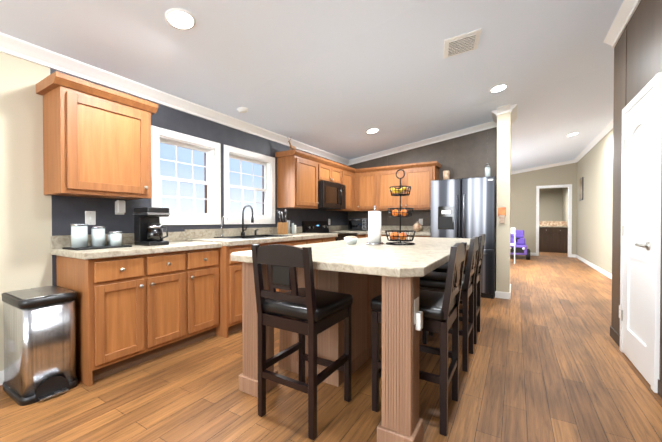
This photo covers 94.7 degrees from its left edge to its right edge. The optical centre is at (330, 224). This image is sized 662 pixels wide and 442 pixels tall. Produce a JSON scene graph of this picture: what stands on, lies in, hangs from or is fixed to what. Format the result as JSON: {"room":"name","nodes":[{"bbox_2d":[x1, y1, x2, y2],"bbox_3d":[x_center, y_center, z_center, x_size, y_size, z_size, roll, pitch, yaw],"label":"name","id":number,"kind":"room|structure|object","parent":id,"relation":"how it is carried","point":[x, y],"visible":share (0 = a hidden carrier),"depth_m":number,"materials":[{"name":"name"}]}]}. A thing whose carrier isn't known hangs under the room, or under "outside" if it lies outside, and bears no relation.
{"room":"kitchen","nodes":[
{"label":"kitchen","id":0,"kind":"room"},
{"bbox_2d":[0,52,347,370],"bbox_3d":[-1.855,-0.116,2.924,0.120,2.438,8.580,0,1,31],"label":"wall","id":1,"kind":"structure","parent":0,"point":[33,218],"depth_m":2.27,"materials":[{"name":"beige painted drywall"}]},
{"bbox_2d":[0,370,3,384],"bbox_3d":[-3.043,1.077,0.848,0.012,0.095,3.535,0,1,31],"label":"baseboard","id":2,"kind":"structure","parent":1,"relation":"attached to","point":[1,372],"depth_m":2.11,"materials":[{"name":"white"}]},
{"bbox_2d":[85,211,95,224],"bbox_3d":[-2.005,-0.051,2.546,0.016,0.116,0.074,0,1,31],"label":"outlet","id":3,"kind":"object","parent":1,"relation":"attached to","point":[90,217],"visible":0.92,"depth_m":2.55,"materials":[{"name":"white plastic"}]},
{"bbox_2d":[40,71,155,199],"bbox_3d":[-1.855,-0.630,2.465,0.349,0.816,0.615,0,1,31],"label":"upper cabinet","id":4,"kind":"object","parent":1,"relation":"attached to","point":[96,141],"depth_m":2.29,"materials":[{"name":"brown wood"}]},
{"bbox_2d":[115,200,124,214],"bbox_3d":[-1.879,-0.149,2.725,0.045,0.128,0.074,0,1,31],"label":"outlet","id":5,"kind":"object","parent":1,"relation":"attached to","point":[119,207],"visible":1,"depth_m":2.71,"materials":[{"name":"white plastic"}]},
{"bbox_2d":[0,32,347,165],"bbox_3d":[-1.770,-1.245,2.860,0.081,0.100,8.340,0,1,31],"label":"crown molding","id":6,"kind":"structure","parent":1,"relation":"attached to","point":[20,48],"depth_m":2.77,"materials":[{"name":"white wood"}]},
{"bbox_2d":[50,225,347,248],"bbox_3d":[-0.884,0.108,4.388,0.020,0.120,4.828,0,1,31],"label":"backsplash","id":7,"kind":"structure","parent":1,"relation":"attached to","point":[127,238],"depth_m":3.32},
{"bbox_2d":[151,126,274,224],"bbox_3d":[-1.337,-0.481,3.758,0.138,0.970,1.780,0,1,31],"label":"window","id":8,"kind":"structure","parent":1,"relation":"in","point":[212,215],"depth_m":3.60,"materials":[{"name":"white wood"}]},
{"bbox_2d":[276,149,319,208],"bbox_3d":[-0.499,-0.653,4.703,0.349,0.816,0.600,0,1,31],"label":"upper cabinet","id":9,"kind":"object","parent":1,"relation":"attached to","point":[298,172],"depth_m":4.49,"materials":[{"name":"brown wood"}]},
{"bbox_2d":[287,137,295,149],"bbox_3d":[-0.584,-1.168,4.511,0.075,0.217,0.149,0,1,31],"label":"figurine","id":10,"kind":"object","parent":9,"relation":"on","point":[292,147],"visible":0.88,"depth_m":4.49,"materials":[{"name":"brown wood"}]},
{"bbox_2d":[320,159,331,181],"bbox_3d":[-0.233,-0.883,5.140,0.349,0.366,0.427,0,1,31],"label":"upper cabinet","id":11,"kind":"object","parent":1,"relation":"attached to","point":[325,165],"depth_m":5.06,"materials":[{"name":"brown wood"}]},
{"bbox_2d":[318,180,345,209],"bbox_3d":[-0.089,-0.484,5.255,0.478,0.434,0.749,0,1,31],"label":"microwave","id":12,"kind":"object","parent":11,"relation":"attached to","point":[331,195],"visible":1,"depth_m":5.06,"materials":[{"name":"black"}]},
{"bbox_2d":[332,163,343,184],"bbox_3d":[-0.060,-0.886,5.425,0.349,0.366,0.427,0,1,31],"label":"upper cabinet","id":13,"kind":"object","parent":1,"relation":"attached to","point":[337,169],"depth_m":5.40,"materials":[{"name":"brown wood"}]},
{"bbox_2d":[327,167,351,210],"bbox_3d":[0.159,-0.665,5.789,0.349,0.816,0.418,0,1,31],"label":"upper cabinet","id":14,"kind":"object","parent":1,"relation":"attached to","point":[347,170],"depth_m":5.76,"materials":[{"name":"brown wood"}]},
{"bbox_2d":[204,153,263,214],"bbox_3d":[-2.231,-0.227,4.822,2.470,2.740,8.000,0,1,31],"label":"porch","id":15,"kind":"object","parent":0,"point":[206,186],"depth_m":6.17,"materials":[{"name":"beige wood"}]},
{"bbox_2d":[0,0,623,171],"bbox_3d":[2.708,-1.685,5.838,4.890,0.770,18.320,0,1,31],"label":"ceiling","id":16,"kind":"structure","parent":0,"point":[400,72],"depth_m":2.86,"materials":[{"name":"white paint"}]},
{"bbox_2d":[165,8,195,29],"bbox_3d":[-1.041,-1.417,2.113,0.194,0.035,0.195,0,1,25],"label":"recessed light","id":17,"kind":"object","parent":16,"relation":"in","point":[180,19],"depth_m":2.10,"materials":[{"name":"white"}]},
{"bbox_2d":[237,107,247,112],"bbox_3d":[-1.028,-1.322,3.544,0.123,0.042,0.124,0,1,31],"label":"smoke detector","id":18,"kind":"object","parent":16,"relation":"attached to","point":[242,109],"visible":1,"depth_m":3.51,"materials":[{"name":"white plastic"}]},
{"bbox_2d":[366,128,378,133],"bbox_3d":[0.646,-1.454,4.762,0.194,0.035,0.195,0,1,25],"label":"recessed light","id":19,"kind":"object","parent":16,"relation":"in","point":[373,130],"depth_m":4.75,"materials":[{"name":"white"}]},
{"bbox_2d":[444,28,481,57],"bbox_3d":[1.185,-1.634,2.773,0.298,0.059,0.301,0,1,19],"label":"ceiling vent","id":20,"kind":"object","parent":16,"relation":"in","point":[461,43],"visible":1,"depth_m":2.75,"materials":[{"name":"white metal"}]},
{"bbox_2d":[490,84,506,92],"bbox_3d":[2.074,-1.681,3.778,0.194,0.035,0.195,0,1,25],"label":"recessed light","id":21,"kind":"object","parent":16,"relation":"in","point":[500,87],"depth_m":3.77,"materials":[{"name":"white"}]},
{"bbox_2d":[0,252,661,441],"bbox_3d":[2.708,1.102,5.867,4.890,0.060,18.320,0,1,31],"label":"floor","id":22,"kind":"structure","parent":0,"point":[549,360],"depth_m":1.99,"materials":[{"name":"brown wood"}]},
{"bbox_2d":[2,286,77,405],"bbox_3d":[-1.966,0.786,2.071,0.477,0.651,0.294,0,1,31],"label":"trash can","id":23,"kind":"object","parent":22,"relation":"on","point":[39,324],"visible":1,"depth_m":1.96,"materials":[{"name":"metal"}]},
{"bbox_2d":[56,249,197,386],"bbox_3d":[-1.677,0.669,2.553,0.572,0.875,0.786,0,1,31],"label":"base cabinet","id":24,"kind":"object","parent":22,"relation":"on","point":[137,304],"depth_m":2.30,"materials":[{"name":"brown wood"}]},
{"bbox_2d":[51,233,337,260],"bbox_3d":[-1.019,0.187,3.513,0.697,0.069,3.190,0,1,31],"label":"countertop","id":25,"kind":"structure","parent":24,"relation":"on","point":[261,238],"depth_m":2.76,"materials":[{"name":"beige stone"}]},
{"bbox_2d":[62,224,131,249],"bbox_3d":[-1.839,0.093,2.413,0.240,0.190,0.380,0,1,31],"label":"canisters","id":26,"kind":"object","parent":25,"relation":"on","point":[79,236],"visible":1,"depth_m":2.39,"materials":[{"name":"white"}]},
{"bbox_2d":[133,207,169,245],"bbox_3d":[-1.573,0.020,2.696,0.285,0.330,0.194,0,1,31],"label":"coffee maker","id":27,"kind":"object","parent":25,"relation":"on","point":[148,230],"visible":1,"depth_m":2.65,"materials":[{"name":"black plastic"}]},
{"bbox_2d":[220,205,257,236],"bbox_3d":[-1.087,-0.045,3.807,0.213,0.397,0.582,0,1,31],"label":"faucet","id":28,"kind":"object","parent":25,"relation":"on","point":[243,229],"visible":0.9,"depth_m":3.87,"materials":[{"name":"black"}]},
{"bbox_2d":[277,209,287,233],"bbox_3d":[-0.706,-0.039,4.410,0.112,0.371,0.128,0,1,31],"label":"knife block","id":29,"kind":"object","parent":25,"relation":"on","point":[282,227],"visible":1,"depth_m":4.38,"materials":[{"name":"brown wood"}]},
{"bbox_2d":[287,218,291,233],"bbox_3d":[-0.639,0.025,4.586,0.048,0.240,0.048,0,1,16],"label":"bottle","id":30,"kind":"object","parent":25,"relation":"on","point":[288,220],"depth_m":4.57,"materials":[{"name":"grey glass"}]},
{"bbox_2d":[291,220,295,233],"bbox_3d":[-0.581,0.044,4.644,0.043,0.200,0.043,0,1,16],"label":"bottle","id":31,"kind":"object","parent":25,"relation":"on","point":[293,228],"depth_m":4.63,"materials":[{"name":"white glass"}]},
{"bbox_2d":[198,249,221,341],"bbox_3d":[-1.434,0.665,2.953,0.572,0.875,0.427,0,1,31],"label":"base cabinet","id":32,"kind":"object","parent":22,"relation":"on","point":[209,260],"depth_m":2.90,"materials":[{"name":"brown wood"}]},
{"bbox_2d":[222,245,261,337],"bbox_3d":[-1.165,0.654,3.302,0.672,0.890,0.449,0,1,31],"label":"base cabinet","id":33,"kind":"object","parent":22,"relation":"on","point":[231,270],"depth_m":2.98,"materials":[{"name":"brown wood"}]},
{"bbox_2d":[262,241,309,291],"bbox_3d":[-0.846,0.648,3.828,0.672,0.890,1.058,0,1,31],"label":"base cabinet","id":34,"kind":"object","parent":22,"relation":"on","point":[292,243],"depth_m":3.75,"materials":[{"name":"brown wood"}]},
{"bbox_2d":[251,244,352,439],"bbox_3d":[-0.158,0.611,1.835,0.420,1.007,0.484,0,1,31],"label":"stool","id":35,"kind":"object","parent":22,"relation":"on","point":[311,310],"visible":1,"depth_m":1.69,"materials":[{"name":"brown wood"}]},
{"bbox_2d":[310,237,325,243],"bbox_3d":[-0.509,0.643,4.385,0.672,0.890,0.519,0,1,31],"label":"base cabinet","id":36,"kind":"object","parent":22,"relation":"on","point":[316,239],"depth_m":4.30,"materials":[{"name":"brown wood"}]},
{"bbox_2d":[302,221,357,240],"bbox_3d":[0.016,0.514,5.202,0.715,1.130,0.755,0,1,31],"label":"range","id":37,"kind":"object","parent":22,"relation":"on","point":[315,226],"visible":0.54,"depth_m":5.24,"materials":[{"name":"black metal"}]},
{"bbox_2d":[326,237,335,241],"bbox_3d":[-0.325,0.639,4.688,0.672,0.890,0.469,0,1,31],"label":"base cabinet","id":38,"kind":"object","parent":22,"relation":"on","point":[328,239],"depth_m":4.57,"materials":[{"name":"brown wood"}]},
{"bbox_2d":[231,248,468,441],"bbox_3d":[0.536,0.667,2.817,1.213,0.875,2.536,0,1,31],"label":"kitchen island","id":39,"kind":"object","parent":22,"relation":"on","point":[402,320],"depth_m":1.98,"materials":[{"name":"wood"}]},
{"bbox_2d":[231,236,469,279],"bbox_3d":[0.535,0.206,2.830,1.290,0.045,2.710,0,1,31],"label":"island countertop","id":40,"kind":"structure","parent":39,"relation":"on","point":[400,262],"depth_m":1.88,"materials":[{"name":"beige stone"}]},
{"bbox_2d":[344,236,357,243],"bbox_3d":[0.185,0.145,2.802,0.138,0.077,0.140,0,1,31],"label":"candy bowl","id":41,"kind":"object","parent":40,"relation":"on","point":[351,239],"visible":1,"depth_m":2.75,"materials":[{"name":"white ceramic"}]},
{"bbox_2d":[366,206,383,244],"bbox_3d":[0.398,0.007,2.765,0.170,0.353,0.170,0,1,31],"label":"paper towel","id":42,"kind":"object","parent":40,"relation":"on","point":[374,227],"visible":1,"depth_m":2.71,"materials":[{"name":"paper"}]},
{"bbox_2d":[385,169,415,244],"bbox_3d":[0.633,-0.159,2.784,0.278,0.683,0.276,0,1,31],"label":"fruit stand","id":43,"kind":"object","parent":40,"relation":"on","point":[400,237],"visible":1,"depth_m":2.75,"materials":[{"name":"black metal"}]},
{"bbox_2d":[357,233,365,237],"bbox_3d":[0.299,0.629,5.657,0.736,0.890,0.302,0,1,31],"label":"base cabinet","id":44,"kind":"object","parent":22,"relation":"on","point":[360,235],"depth_m":5.48,"materials":[{"name":"brown wood"}]},
{"bbox_2d":[330,229,429,236],"bbox_3d":[0.924,0.160,5.606,1.852,0.050,0.872,0,1,31],"label":"countertop","id":45,"kind":"structure","parent":44,"relation":"on","point":[331,230],"depth_m":5.57,"materials":[{"name":"beige stone"}]},
{"bbox_2d":[348,218,367,230],"bbox_3d":[0.575,0.005,6.011,0.400,0.250,0.343,0,1,31],"label":"toaster oven","id":46,"kind":"object","parent":45,"relation":"on","point":[357,223],"visible":0.88,"depth_m":5.88,"materials":[{"name":"black metal"}]},
{"bbox_2d":[413,221,421,231],"bbox_3d":[1.549,0.043,5.458,0.170,0.185,0.170,0,1,31],"label":"ceramic jar","id":47,"kind":"object","parent":45,"relation":"on","point":[417,226],"visible":1,"depth_m":5.40,"materials":[{"name":"beige ceramic"}]},
{"bbox_2d":[366,233,409,236],"bbox_3d":[1.123,0.629,5.636,0.864,0.890,0.624,0,1,31],"label":"base cabinet","id":48,"kind":"object","parent":22,"relation":"on","point":[382,234],"depth_m":5.39,"materials":[{"name":"brown wood"}]},
{"bbox_2d":[370,242,466,435],"bbox_3d":[0.541,0.611,1.866,0.484,1.007,0.420,0,1,31],"label":"stool","id":49,"kind":"object","parent":22,"relation":"on","point":[440,310],"visible":0.75,"depth_m":1.73,"materials":[{"name":"brown wood"}]},
{"bbox_2d":[419,237,479,371],"bbox_3d":[0.956,0.603,2.550,0.484,1.007,0.420,0,1,31],"label":"stool","id":50,"kind":"object","parent":22,"relation":"on","point":[433,281],"visible":0.67,"depth_m":2.39,"materials":[{"name":"brown wood"}]},
{"bbox_2d":[429,234,485,343],"bbox_3d":[1.267,0.598,3.063,0.484,1.007,0.420,0,1,31],"label":"stool","id":51,"kind":"object","parent":22,"relation":"on","point":[477,292],"visible":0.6,"depth_m":2.94,"materials":[{"name":"brown wood"}]},
{"bbox_2d":[430,176,496,298],"bbox_3d":[2.148,0.192,4.924,0.910,1.780,0.756,0,1,31],"label":"fridge","id":52,"kind":"object","parent":22,"relation":"on","point":[464,208],"visible":0.56,"depth_m":4.57,"materials":[{"name":"silver metal"}]},
{"bbox_2d":[443,171,448,179],"bbox_3d":[1.940,-0.812,5.119,0.080,0.135,0.100,0,1,31],"label":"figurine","id":53,"kind":"object","parent":52,"relation":"on","point":[445,173],"depth_m":5.08,"materials":[{"name":"ceramic"}]},
{"bbox_2d":[485,163,490,176],"bbox_3d":[2.472,-0.844,4.796,0.070,0.206,0.100,0,1,31],"label":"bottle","id":54,"kind":"object","parent":52,"relation":"on","point":[487,171],"depth_m":4.77,"materials":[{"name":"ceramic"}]},
{"bbox_2d":[510,228,514,263],"bbox_3d":[4.802,0.571,8.287,0.360,0.950,0.360,0,1,31],"label":"chair","id":55,"kind":"object","parent":22,"relation":"on","point":[512,232],"visible":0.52,"depth_m":8.30,"materials":[{"name":"white"}]},
{"bbox_2d":[510,230,529,259],"bbox_3d":[5.649,0.611,9.281,0.680,0.850,0.864,0,1,31],"label":"toy car","id":56,"kind":"object","parent":22,"relation":"on","point":[521,247],"visible":0.77,"depth_m":9.01,"materials":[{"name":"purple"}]},
{"bbox_2d":[539,221,567,252],"bbox_3d":[8.129,0.456,11.202,0.890,1.120,0.605,0,1,31],"label":"base cabinet","id":57,"kind":"object","parent":22,"relation":"on","point":[553,236],"visible":0.98,"depth_m":11.00,"materials":[{"name":"laminate"}]},
{"bbox_2d":[348,127,496,225],"bbox_3d":[1.532,-0.338,5.813,2.920,2.822,0.124,0,1,31],"label":"wall","id":58,"kind":"structure","parent":0,"point":[471,155],"depth_m":5.40,"materials":[{"name":"grey paint"}]},
{"bbox_2d":[356,167,379,210],"bbox_3d":[0.780,-0.667,5.992,0.542,0.816,0.349,0,1,31],"label":"upper cabinet","id":59,"kind":"object","parent":58,"relation":"attached to","point":[367,179],"depth_m":5.84,"materials":[{"name":"brown wood"}]},
{"bbox_2d":[380,164,407,210],"bbox_3d":[1.172,-0.664,5.754,0.664,0.816,0.349,0,1,31],"label":"upper cabinet","id":60,"kind":"object","parent":58,"relation":"attached to","point":[388,178],"depth_m":5.59,"materials":[{"name":"brown wood"}]},
{"bbox_2d":[381,226,429,232],"bbox_3d":[1.442,0.083,5.789,1.155,0.100,0.021,0,1,31],"label":"backsplash","id":61,"kind":"structure","parent":58,"relation":"attached to","point":[425,229],"depth_m":5.75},
{"bbox_2d":[348,121,496,165],"bbox_3d":[1.572,-1.461,5.663,2.710,0.473,0.081,0,1,31],"label":"crown molding","id":62,"kind":"structure","parent":58,"relation":"attached to","point":[485,126],"depth_m":5.57,"materials":[{"name":"white wood"}]},
{"bbox_2d":[408,161,439,210],"bbox_3d":[1.593,-0.662,5.500,0.607,0.816,0.349,0,1,31],"label":"upper cabinet","id":63,"kind":"object","parent":58,"relation":"attached to","point":[420,175],"depth_m":5.32,"materials":[{"name":"brown wood"}]},
{"bbox_2d":[496,112,510,291],"bbox_3d":[2.700,-0.339,4.758,0.170,2.845,0.720,0,1,31],"label":"wall","id":64,"kind":"structure","parent":0,"point":[503,234],"depth_m":4.45,"materials":[{"name":"beige paint"}]},
{"bbox_2d":[491,107,499,127],"bbox_3d":[2.518,-1.643,4.684,0.081,0.089,0.591,0,1,31],"label":"crown molding","id":65,"kind":"structure","parent":64,"relation":"attached to","point":[494,113],"depth_m":4.60,"materials":[{"name":"white wood"}]},
{"bbox_2d":[498,207,505,222],"bbox_3d":[2.494,-0.141,4.450,0.100,0.256,0.021,0,1,31],"label":"potholder","id":66,"kind":"object","parent":64,"relation":"hanging from","point":[501,212],"visible":0.98,"depth_m":4.45,"materials":[{"name":"fabric"}]},
{"bbox_2d":[508,104,516,124],"bbox_3d":[2.786,-1.671,4.644,0.081,0.100,0.801,0,1,31],"label":"crown molding","id":67,"kind":"structure","parent":64,"relation":"attached to","point":[511,108],"depth_m":4.50,"materials":[{"name":"white wood"}]},
{"bbox_2d":[511,162,576,254],"bbox_3d":[5.948,-0.627,10.457,4.120,3.300,0.120,0,1,31],"label":"wall","id":68,"kind":"structure","parent":0,"point":[523,199],"depth_m":9.87,"materials":[{"name":"beige paint"}]},
{"bbox_2d":[511,160,571,174],"bbox_3d":[5.794,-1.681,10.422,3.940,0.641,0.081,0,1,31],"label":"crown molding","id":69,"kind":"structure","parent":68,"relation":"attached to","point":[565,162],"depth_m":9.81,"materials":[{"name":"white wood"}]},
{"bbox_2d":[536,184,571,256],"bbox_3d":[7.108,-0.104,9.751,0.920,2.270,0.135,0,1,31],"label":"trim","id":70,"kind":"structure","parent":68,"relation":"attached to","point":[569,186],"depth_m":9.53,"materials":[{"name":"white wood"}]},
{"bbox_2d":[562,129,612,273],"bbox_3d":[6.496,-0.558,7.501,0.120,3.225,11.570,0,1,31],"label":"wall","id":71,"kind":"structure","parent":0,"point":[594,209],"depth_m":7.13,"materials":[{"name":"beige paint"}]},
{"bbox_2d":[579,177,582,200],"bbox_3d":[7.145,-0.998,8.705,0.022,0.640,0.470,0,1,31],"label":"picture frame","id":72,"kind":"object","parent":71,"relation":"attached to","point":[581,190],"visible":1,"depth_m":8.63,"materials":[{"name":"brown wood"}]},
{"bbox_2d":[572,120,612,162],"bbox_3d":[5.478,-1.911,5.999,0.081,0.089,7.970,0,1,31],"label":"crown molding","id":73,"kind":"structure","parent":71,"relation":"attached to","point":[608,128],"depth_m":7.01,"materials":[{"name":"white wood"}]},
{"bbox_2d":[575,255,611,278],"bbox_3d":[5.499,1.023,6.017,0.030,0.095,7.970,0,1,31],"label":"baseboard","id":74,"kind":"structure","parent":71,"relation":"attached to","point":[590,264],"depth_m":7.11,"materials":[{"name":"white"}]},
{"bbox_2d":[611,0,661,380],"bbox_3d":[1.070,-0.480,0.079,0.124,3.225,6.750,0,1,31],"label":"wall","id":75,"kind":"structure","parent":0,"point":[638,57],"depth_m":2.60,"materials":[{"name":"grey paint"}]},
{"bbox_2d":[610,326,619,346],"bbox_3d":[2.660,1.056,2.844,0.012,0.095,0.400,0,1,31],"label":"baseboard","id":76,"kind":"structure","parent":75,"relation":"attached to","point":[615,335],"depth_m":2.86,"materials":[{"name":"brown"}]},
{"bbox_2d":[603,0,640,47],"bbox_3d":[1.038,-1.740,0.202,0.081,0.089,6.711,0,1,31],"label":"crown molding","id":77,"kind":"structure","parent":75,"relation":"attached to","point":[627,9],"depth_m":2.65,"materials":[{"name":"white wood"}]},
{"bbox_2d":[620,72,661,392],"bbox_3d":[2.328,0.058,2.339,0.066,2.102,0.784,0,1,31],"label":"closet door","id":78,"kind":"structure","parent":75,"relation":"in","point":[641,191],"depth_m":2.25,"materials":[{"name":"white wood"}]},
{"bbox_2d":[658,379,661,398],"bbox_3d":[0.738,1.090,-0.329,0.012,0.095,5.440,0,1,31],"label":"baseboard","id":79,"kind":"structure","parent":75,"relation":"attached to","point":[659,381],"depth_m":1.97,"materials":[{"name":"brown"}]},
{"label":"outside","id":80,"kind":"structure","parent":0,"visible":0},
{"bbox_2d":[160,143,261,214],"bbox_3d":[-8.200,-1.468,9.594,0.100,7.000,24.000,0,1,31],"label":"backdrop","id":81,"kind":"structure","parent":80,"point":[167,169],"depth_m":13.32,"materials":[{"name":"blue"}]}
]}

